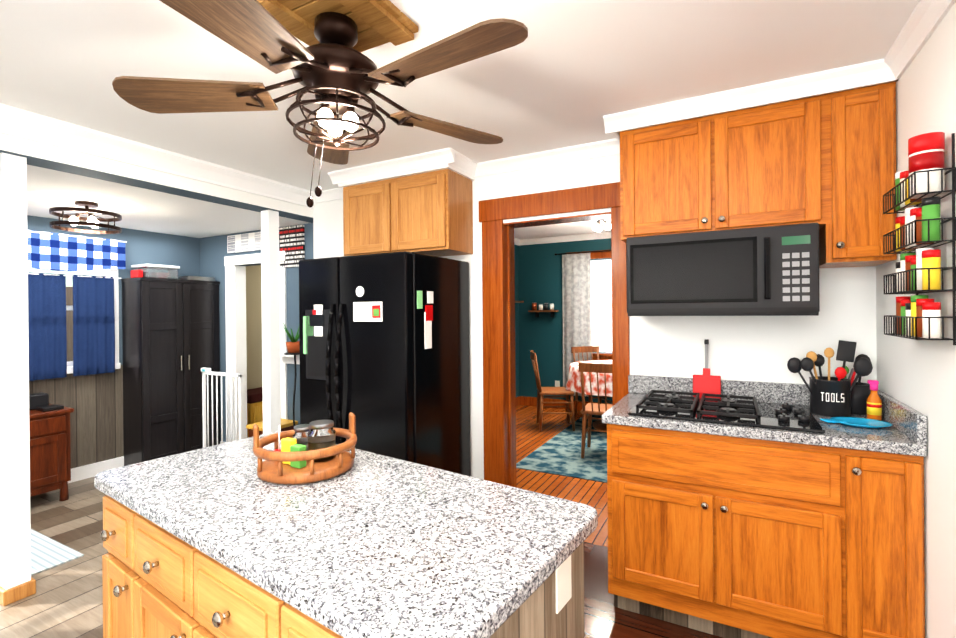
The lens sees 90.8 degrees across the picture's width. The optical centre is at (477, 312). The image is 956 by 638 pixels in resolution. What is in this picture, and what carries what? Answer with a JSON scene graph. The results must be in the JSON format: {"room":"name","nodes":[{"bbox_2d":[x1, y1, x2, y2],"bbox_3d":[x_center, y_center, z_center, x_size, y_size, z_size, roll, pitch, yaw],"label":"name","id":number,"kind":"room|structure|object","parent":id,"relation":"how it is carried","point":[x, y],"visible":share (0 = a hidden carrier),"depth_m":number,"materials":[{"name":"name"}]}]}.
{"room":"kitchen","nodes":[
{"label":"kitchen","id":0,"kind":"room"},
{"bbox_2d":[27,215,261,468],"bbox_3d":[-3.538,0.255,3.744,0.150,2.300,6.900,0,0,28],"label":"wall","id":1,"kind":"structure","parent":0,"point":[95,401],"depth_m":4.18,"materials":[{"name":"blue paint"}]},
{"bbox_2d":[66,269,120,373],"bbox_3d":[-3.892,-0.046,3.007,0.170,1.110,2.750,0,0,28],"label":"sunroom window","id":2,"kind":"structure","parent":1,"relation":"in","point":[111,272],"depth_m":4.17,"materials":[{"name":"white"}]},
{"bbox_2d":[28,272,121,380],"bbox_3d":[-3.785,0.114,2.951,0.032,0.830,2.730,0,0,28],"label":"cafe curtain","id":3,"kind":"object","parent":2,"relation":"hanging from","point":[93,328],"visible":0.85,"depth_m":3.85,"materials":[{"name":"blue fabric"}]},
{"bbox_2d":[27,230,126,270],"bbox_3d":[-3.783,-0.471,2.900,0.032,0.300,2.870,0,0,28],"label":"valance","id":4,"kind":"object","parent":2,"relation":"hanging from","point":[55,251],"visible":0.88,"depth_m":3.83,"materials":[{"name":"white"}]},
{"bbox_2d":[68,456,123,482],"bbox_3d":[-3.966,1.356,2.762,0.015,0.110,4.750,0,0,28],"label":"baseboard","id":5,"kind":"structure","parent":1,"relation":"attached to","point":[85,472],"depth_m":4.02,"materials":[{"name":"white"}]},
{"bbox_2d":[27,165,309,237],"bbox_3d":[-3.351,-0.804,2.398,1.770,0.100,5.020,0,0,28],"label":"ceiling","id":6,"kind":"structure","parent":0,"point":[138,208],"depth_m":3.43,"materials":[{"name":"white paint"}]},
{"bbox_2d":[49,201,121,233],"bbox_3d":[-2.715,-0.667,3.272,0.388,0.186,0.388,0,0,28],"label":"light","id":7,"kind":"object","parent":6,"relation":"hanging from","point":[92,221],"visible":1,"depth_m":3.23,"materials":[{"name":"brown metal"}]},
{"bbox_2d":[200,223,313,441],"bbox_3d":[-2.035,0.240,4.479,2.100,2.300,0.120,0,0,28],"label":"wall","id":8,"kind":"structure","parent":0,"point":[213,252],"depth_m":4.62,"materials":[{"name":"blue paint"}]},
{"bbox_2d":[227,232,260,252],"bbox_3d":[-2.156,-0.664,4.457,0.660,0.170,0.017,0,0,28],"label":"sign","id":9,"kind":"object","parent":8,"relation":"attached to","point":[246,242],"visible":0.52,"depth_m":4.48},
{"bbox_2d":[224,251,287,441],"bbox_3d":[-2.069,0.420,4.488,0.870,1.940,0.140,0,0,28],"label":"door frame","id":10,"kind":"structure","parent":8,"relation":"attached to","point":[235,309],"depth_m":4.60,"materials":[{"name":"white"}]},
{"bbox_2d":[280,353,299,363],"bbox_3d":[-1.646,0.410,4.145,0.320,0.095,0.098,0,0,28],"label":"shelf","id":11,"kind":"object","parent":8,"relation":"attached to","point":[288,359],"visible":0.39,"depth_m":4.17,"materials":[{"name":"white"}]},
{"bbox_2d":[279,225,304,267],"bbox_3d":[-1.653,-0.583,4.187,0.300,0.360,0.017,0,0,28],"label":"sign","id":12,"kind":"object","parent":8,"relation":"attached to","point":[292,242],"visible":0.79,"depth_m":4.17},
{"bbox_2d":[0,405,722,637],"bbox_3d":[-0.393,1.409,2.819,6.550,0.060,8.540,0,0,28],"label":"floor","id":13,"kind":"structure","parent":0,"point":[70,606],"depth_m":2.56,"materials":[{"name":"grey laminate"}]},
{"bbox_2d":[0,152,35,605],"bbox_3d":[-2.282,0.317,2.313,0.120,2.160,0.120,0,0,28],"label":"post","id":14,"kind":"object","parent":13,"relation":"on","point":[17,582],"visible":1,"depth_m":2.28,"materials":[{"name":"white"}]},
{"bbox_2d":[29,404,73,500],"bbox_3d":[-3.485,1.066,3.142,0.479,0.680,1.140,0,0,28],"label":"sideboard","id":15,"kind":"object","parent":13,"relation":"on","point":[50,459],"visible":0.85,"depth_m":3.42,"materials":[{"name":"brown wood"}]},
{"bbox_2d":[29,392,63,411],"bbox_3d":[-3.247,0.667,3.511,0.280,0.110,0.160,0,0,28],"label":"radio","id":16,"kind":"object","parent":15,"relation":"on","point":[39,401],"visible":0.67,"depth_m":3.50,"materials":[{"name":"black plastic"}]},
{"bbox_2d":[31,529,83,575],"bbox_3d":[-3.172,1.400,2.152,1.090,0.008,1.830,0,0,28],"label":"rug","id":17,"kind":"object","parent":13,"relation":"on","point":[47,553],"visible":0.4,"depth_m":2.71,"materials":[{"name":"white fabric"}]},
{"bbox_2d":[121,277,219,465],"bbox_3d":[-2.861,0.547,4.449,0.350,1.700,0.712,0,0,28],"label":"wardrobe","id":18,"kind":"object","parent":13,"relation":"on","point":[170,336],"visible":0.88,"depth_m":4.26,"materials":[{"name":"black wood"}]},
{"bbox_2d":[131,264,215,280],"bbox_3d":[-2.886,-0.366,4.448,0.280,0.125,0.675,0,0,28],"label":"storage bin","id":19,"kind":"object","parent":18,"relation":"on","point":[154,271],"visible":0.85,"depth_m":4.25,"materials":[{"name":"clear plastic"}]},
{"bbox_2d":[201,367,242,447],"bbox_3d":[-2.276,0.948,4.181,0.550,0.890,0.042,0,0,28],"label":"baby gate","id":20,"kind":"object","parent":13,"relation":"on","point":[205,371],"visible":0.65,"depth_m":4.19,"materials":[{"name":"white plastic"}]},
{"bbox_2d":[261,210,280,433],"bbox_3d":[-1.584,0.308,3.608,0.090,2.160,0.090,0,0,28],"label":"post","id":21,"kind":"object","parent":13,"relation":"on","point":[270,291],"visible":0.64,"depth_m":3.58,"materials":[{"name":"white"}]},
{"bbox_2d":[246,419,297,436],"bbox_3d":[-1.779,1.174,4.087,0.280,0.430,0.310,0,0,28],"label":"bench","id":22,"kind":"object","parent":13,"relation":"on","point":[286,424],"visible":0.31,"depth_m":4.04,"materials":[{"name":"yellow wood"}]},
{"bbox_2d":[282,323,299,427],"bbox_3d":[-1.545,0.730,3.980,0.193,1.307,0.198,0,0,28],"label":"plant stand","id":23,"kind":"object","parent":13,"relation":"on","point":[293,346],"visible":0.73,"depth_m":3.96,"materials":[{"name":"black"}]},
{"bbox_2d":[101,495,584,637],"bbox_3d":[-0.432,0.943,1.227,1.264,0.880,0.595,0,0,35],"label":"kitchen island","id":24,"kind":"object","parent":13,"relation":"on","point":[159,582],"visible":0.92,"depth_m":1.06,"materials":[{"name":"brown wood"}]},
{"bbox_2d":[94,431,597,637],"bbox_3d":[-0.422,0.485,1.250,1.330,0.035,0.610,0,0,35],"label":"island countertop","id":25,"kind":"structure","parent":24,"relation":"on","point":[370,545],"depth_m":1.00,"materials":[{"name":"stone"}]},
{"bbox_2d":[253,412,356,484],"bbox_3d":[-0.510,0.392,1.404,0.292,0.150,0.292,0,0,28],"label":"tray","id":26,"kind":"object","parent":25,"relation":"on","point":[272,468],"visible":0.88,"depth_m":1.31,"materials":[{"name":"brown wood"}]},
{"bbox_2d":[299,251,470,475],"bbox_3d":[-0.592,0.526,2.999,0.830,1.710,0.761,0,0,28],"label":"fridge","id":27,"kind":"object","parent":13,"relation":"on","point":[384,348],"visible":0.77,"depth_m":2.72,"materials":[{"name":"black metal"},{"name":"plastic"}]},
{"bbox_2d":[530,350,574,430],"bbox_3d":[0.861,0.901,5.529,0.486,0.884,0.413,0,0,2],"label":"dining chair","id":28,"kind":"object","parent":13,"relation":"on","point":[542,392],"visible":0.94,"depth_m":5.36,"materials":[{"name":"brown wood"}]},
{"bbox_2d":[516,414,606,482],"bbox_3d":[1.645,1.353,4.811,1.750,0.007,2.420,0,0,28],"label":"dining rug","id":29,"kind":"object","parent":13,"relation":"on","point":[559,453],"visible":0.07,"depth_m":4.43,"materials":[{"name":"teal fabric"}]},
{"bbox_2d":[566,360,611,430],"bbox_3d":[1.657,0.977,5.509,1.227,0.733,1.220,0,0,28],"label":"dining table","id":30,"kind":"object","parent":29,"relation":"on","point":[574,381],"visible":0.25,"depth_m":5.22,"materials":[{"name":"fabric"}]},
{"bbox_2d":[571,346,611,414],"bbox_3d":[1.483,0.894,6.037,0.413,0.884,0.486,-1,0,-17],"label":"dining chair","id":31,"kind":"object","parent":29,"relation":"on","point":[582,349],"visible":0.38,"depth_m":6.21,"materials":[{"name":"brown wood"}]},
{"bbox_2d":[578,363,612,457],"bbox_3d":[1.191,0.900,4.420,0.413,0.884,0.486,0,0,23],"label":"dining chair","id":32,"kind":"object","parent":29,"relation":"on","point":[591,409],"visible":0.56,"depth_m":4.32,"materials":[{"name":"brown wood"}]},
{"bbox_2d":[607,424,924,637],"bbox_3d":[1.196,0.929,2.126,1.081,0.875,0.659,0,0,28],"label":"base cabinet","id":33,"kind":"object","parent":13,"relation":"on","point":[727,536],"visible":1,"depth_m":1.84,"materials":[{"name":"brown wood"}]},
{"bbox_2d":[602,375,927,456],"bbox_3d":[1.189,0.422,2.136,1.097,0.140,0.645,0,0,28],"label":"countertop","id":34,"kind":"structure","parent":33,"relation":"on","point":[905,433],"depth_m":1.91,"materials":[{"name":"stone"}]},
{"bbox_2d":[693,339,720,399],"bbox_3d":[1.185,0.295,2.443,0.130,0.306,0.050,0,0,28],"label":"spatula","id":35,"kind":"object","parent":34,"relation":"on","point":[706,382],"visible":0.71,"depth_m":2.44,"materials":[{"name":"red plastic"}]},
{"bbox_2d":[628,390,824,432],"bbox_3d":[1.097,0.431,2.140,0.710,0.042,0.510,0,0,28],"label":"cooktop","id":36,"kind":"object","parent":34,"relation":"in","point":[755,413],"visible":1,"depth_m":2.04,"materials":[{"name":"black metal"}]},
{"bbox_2d":[787,340,872,416],"bbox_3d":[1.545,0.286,2.086,0.302,0.324,0.152,0,0,28],"label":"utensil crock","id":37,"kind":"object","parent":34,"relation":"on","point":[830,396],"visible":1,"depth_m":2.05,"materials":[{"name":"black"}]},
{"bbox_2d":[820,417,892,428],"bbox_3d":[1.505,0.441,1.881,0.229,0.016,0.156,0,0,28],"label":"spoon rest","id":38,"kind":"object","parent":34,"relation":"on","point":[861,422],"visible":1,"depth_m":1.89,"materials":[{"name":"blue"}]},
{"bbox_2d":[845,354,870,413],"bbox_3d":[1.670,0.317,2.102,0.147,0.260,0.158,0,0,28],"label":"utensil crock","id":39,"kind":"object","parent":34,"relation":"on","point":[860,392],"visible":0.33,"depth_m":2.06,"materials":[{"name":"black ceramic"}]},
{"bbox_2d":[867,380,881,420],"bbox_3d":[1.642,0.365,1.954,0.050,0.165,0.050,0,0,28],"label":"sauce bottle","id":40,"kind":"object","parent":34,"relation":"on","point":[874,405],"visible":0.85,"depth_m":1.94,"materials":[{"name":"orange plastic"}]},
{"bbox_2d":[0,0,918,191],"bbox_3d":[-0.908,-1.012,0.927,3.930,0.100,4.750,0,0,28],"label":"ceiling","id":41,"kind":"structure","parent":0,"point":[567,73],"depth_m":1.86,"materials":[{"name":"white paint"}]},
{"bbox_2d":[0,133,312,222],"bbox_3d":[-2.487,-0.906,1.949,0.180,0.290,4.750,0,0,28],"label":"header beam","id":42,"kind":"structure","parent":41,"relation":"attached to","point":[38,154],"depth_m":2.76,"materials":[{"name":"white paint"}]},
{"bbox_2d":[112,0,527,207],"bbox_3d":[-0.429,-0.643,1.488,1.276,0.648,1.298,0,0,28],"label":"fan","id":43,"kind":"object","parent":41,"relation":"hanging from","point":[335,69],"visible":1,"depth_m":1.45,"materials":[{"name":"brown wood"}]},
{"bbox_2d":[328,148,459,184],"bbox_3d":[-0.587,-0.932,3.041,0.990,0.075,0.055,0,0,28],"label":"crown molding","id":44,"kind":"structure","parent":41,"relation":"attached to","point":[450,156],"depth_m":2.99,"materials":[{"name":"white wood"}]},
{"bbox_2d":[514,245,519,396],"bbox_3d":[-0.255,0.062,5.519,0.150,2.620,3.640,0,0,28],"label":"wall","id":45,"kind":"structure","parent":0,"point":[516,321],"depth_m":6.89,"materials":[{"name":"teal paint"}]},
{"bbox_2d":[514,238,520,245],"bbox_3d":[-0.227,-1.010,5.371,0.055,0.075,3.420,0,0,28],"label":"crown molding","id":46,"kind":"structure","parent":45,"relation":"attached to","point":[516,241],"depth_m":6.84,"materials":[{"name":"white"}]},
{"bbox_2d":[516,396,520,406],"bbox_3d":[-0.215,1.307,5.397,0.020,0.130,3.450,0,0,28],"label":"baseboard","id":47,"kind":"structure","parent":45,"relation":"attached to","point":[518,399],"depth_m":6.87,"materials":[{"name":"brown wood"}]},
{"bbox_2d":[514,219,610,239],"bbox_3d":[1.649,-1.112,4.485,4.500,0.100,3.640,0,0,28],"label":"ceiling","id":48,"kind":"structure","parent":0,"point":[561,229],"depth_m":6.10,"materials":[{"name":"white paint"}]},
{"bbox_2d":[592,219,610,231],"bbox_3d":[1.363,-0.979,5.185,0.210,0.165,0.219,0,0,28],"label":"dining pendant light","id":49,"kind":"object","parent":48,"relation":"hanging from","point":[596,227],"visible":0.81,"depth_m":5.13,"materials":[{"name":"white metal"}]},
{"bbox_2d":[518,238,611,403],"bbox_3d":[1.365,0.046,6.628,1.950,2.620,0.150,0,0,28],"label":"wall","id":50,"kind":"structure","parent":0,"point":[540,280],"depth_m":6.77,"materials":[{"name":"teal paint"}]},
{"bbox_2d":[515,301,558,316],"bbox_3d":[0.755,-0.046,6.591,0.607,0.235,0.487,0,0,28],"label":"shelf","id":51,"kind":"object","parent":50,"relation":"attached to","point":[536,311],"visible":0.96,"depth_m":6.67,"materials":[{"name":"brown wood"}]},
{"bbox_2d":[555,381,559,386],"bbox_3d":[1.124,1.028,6.673,0.070,0.120,0.006,0,0,28],"label":"outlet","id":52,"kind":"object","parent":50,"relation":"attached to","point":[557,383],"visible":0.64,"depth_m":6.67,"materials":[{"name":"white plastic"}]},
{"bbox_2d":[521,396,610,410],"bbox_3d":[2.458,1.283,5.951,4.200,0.130,0.020,0,0,28],"label":"baseboard","id":53,"kind":"structure","parent":50,"relation":"attached to","point":[526,400],"depth_m":6.71,"materials":[{"name":"brown wood"}]},
{"bbox_2d":[521,232,610,244],"bbox_3d":[2.429,-1.034,5.930,4.200,0.075,0.055,0,0,28],"label":"crown molding","id":54,"kind":"structure","parent":50,"relation":"attached to","point":[581,237],"depth_m":6.57,"materials":[{"name":"white wood"}]},
{"bbox_2d":[569,250,611,359],"bbox_3d":[1.775,-0.082,6.338,1.190,1.510,0.130,0,0,28],"label":"dining room window","id":55,"kind":"structure","parent":50,"relation":"in","point":[601,325],"depth_m":6.38,"materials":[{"name":"brown wood"}]},
{"bbox_2d":[555,250,610,396],"bbox_3d":[1.728,0.155,6.263,1.466,1.976,0.045,0,0,28],"label":"curtain","id":56,"kind":"object","parent":55,"relation":"hanging from","point":[576,287],"visible":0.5,"depth_m":6.47,"materials":[{"name":"white fabric"}]},
{"bbox_2d":[313,154,876,479],"bbox_3d":[0.343,0.062,3.044,3.750,2.620,0.150,0,0,28],"label":"wall","id":57,"kind":"structure","parent":0,"point":[756,348],"depth_m":2.53,"materials":[{"name":"white paint"}]},
{"bbox_2d":[0,104,315,207],"bbox_3d":[-2.407,-0.895,1.821,0.083,0.113,4.600,0,0,28],"label":"crown molding","id":58,"kind":"structure","parent":57,"relation":"attached to","point":[15,122],"depth_m":2.67,"materials":[{"name":"white wood"}]},
{"bbox_2d":[316,188,342,202],"bbox_3d":[-1.051,-0.930,3.671,0.535,0.075,0.055,0,0,28],"label":"crown molding","id":59,"kind":"structure","parent":57,"relation":"attached to","point":[336,193],"depth_m":3.73,"materials":[{"name":"white"}]},
{"bbox_2d":[338,164,474,256],"bbox_3d":[-0.494,-0.643,3.209,0.900,0.515,0.336,0,0,28],"label":"upper cabinet","id":60,"kind":"object","parent":57,"relation":"attached to","point":[428,211],"visible":0.98,"depth_m":3.04,"materials":[{"name":"brown wood"}]},
{"bbox_2d":[464,136,619,176],"bbox_3d":[0.404,-0.941,2.887,1.010,0.075,0.055,0,0,28],"label":"crown molding","id":61,"kind":"structure","parent":57,"relation":"attached to","point":[603,148],"depth_m":2.88,"materials":[{"name":"white wood"}]},
{"bbox_2d":[479,182,629,487],"bbox_3d":[0.503,0.316,2.959,1.010,2.110,0.202,0,0,28],"label":"door frame","id":62,"kind":"structure","parent":57,"relation":"attached to","point":[498,317],"depth_m":3.05,"materials":[{"name":"brown wood"}]},
{"bbox_2d":[620,82,896,267],"bbox_3d":[1.255,-0.560,2.246,1.071,0.707,0.374,0,0,28],"label":"upper cabinet","id":63,"kind":"object","parent":57,"relation":"attached to","point":[826,163],"visible":1,"depth_m":2.05,"materials":[{"name":"brown wood"}]},
{"bbox_2d":[626,223,819,315],"bbox_3d":[1.147,-0.176,2.275,0.770,0.383,0.431,0,0,28],"label":"microwave","id":64,"kind":"object","parent":63,"relation":"attached to","point":[766,271],"visible":1,"depth_m":2.09,"materials":[{"name":"black metal"}]},
{"bbox_2d":[603,60,879,139],"bbox_3d":[1.112,-0.945,2.114,1.080,0.075,0.055,0,0,28],"label":"crown molding","id":65,"kind":"structure","parent":63,"relation":"attached to","point":[865,74],"depth_m":2.07,"materials":[{"name":"white wood"}]},
{"bbox_2d":[876,2,955,637],"bbox_3d":[0.801,0.065,0.100,0.150,2.620,4.600,0,0,28],"label":"wall","id":66,"kind":"structure","parent":0,"point":[919,376],"depth_m":1.54,"materials":[{"name":"white paint"}]},
{"bbox_2d":[876,0,955,84],"bbox_3d":[0.621,-0.936,-0.006,0.055,0.075,4.255,0,0,28],"label":"crown molding","id":67,"kind":"structure","parent":66,"relation":"attached to","point":[925,19],"depth_m":1.61,"materials":[{"name":"white wood"}]},
{"bbox_2d":[883,132,955,344],"bbox_3d":[1.430,-0.221,1.539,0.093,0.634,0.335,0,0,28],"label":"spice rack","id":68,"kind":"object","parent":66,"relation":"attached to","point":[921,181],"visible":1,"depth_m":1.43,"materials":[{"name":"black metal"}]},
{"bbox_3d":[-1.565,1.414,5.387,2.050,0.060,2.150,0,0,28],"label":"floor","id":69,"kind":"structure","parent":0,"visible":0},
{"bbox_2d":[247,387,262,437],"bbox_3d":[-2.410,1.127,5.176,0.407,0.530,0.460,0,0,28],"label":"bench","id":70,"kind":"object","parent":69,"relation":"on","point":[254,405],"visible":0.17,"depth_m":4.95,"materials":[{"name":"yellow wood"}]},
{"bbox_3d":[-7.718,1.764,5.041,8.440,0.050,20.000,0,0,28],"label":"ground","id":71,"kind":"structure","parent":0,"visible":0},
{"bbox_2d":[66,287,72,361],"bbox_3d":[-6.313,0.678,4.333,0.200,2.100,14.100,0,0,28],"label":"fence","id":72,"kind":"object","parent":71,"relation":"on","point":[69,313],"depth_m":6.16,"materials":[{"name":"brown wood"}]},
{"label":"outside","id":73,"kind":"structure","parent":0,"visible":0},
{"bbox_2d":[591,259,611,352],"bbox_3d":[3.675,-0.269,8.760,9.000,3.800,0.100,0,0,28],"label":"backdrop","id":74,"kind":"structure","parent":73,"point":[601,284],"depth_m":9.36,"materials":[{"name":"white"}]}
]}

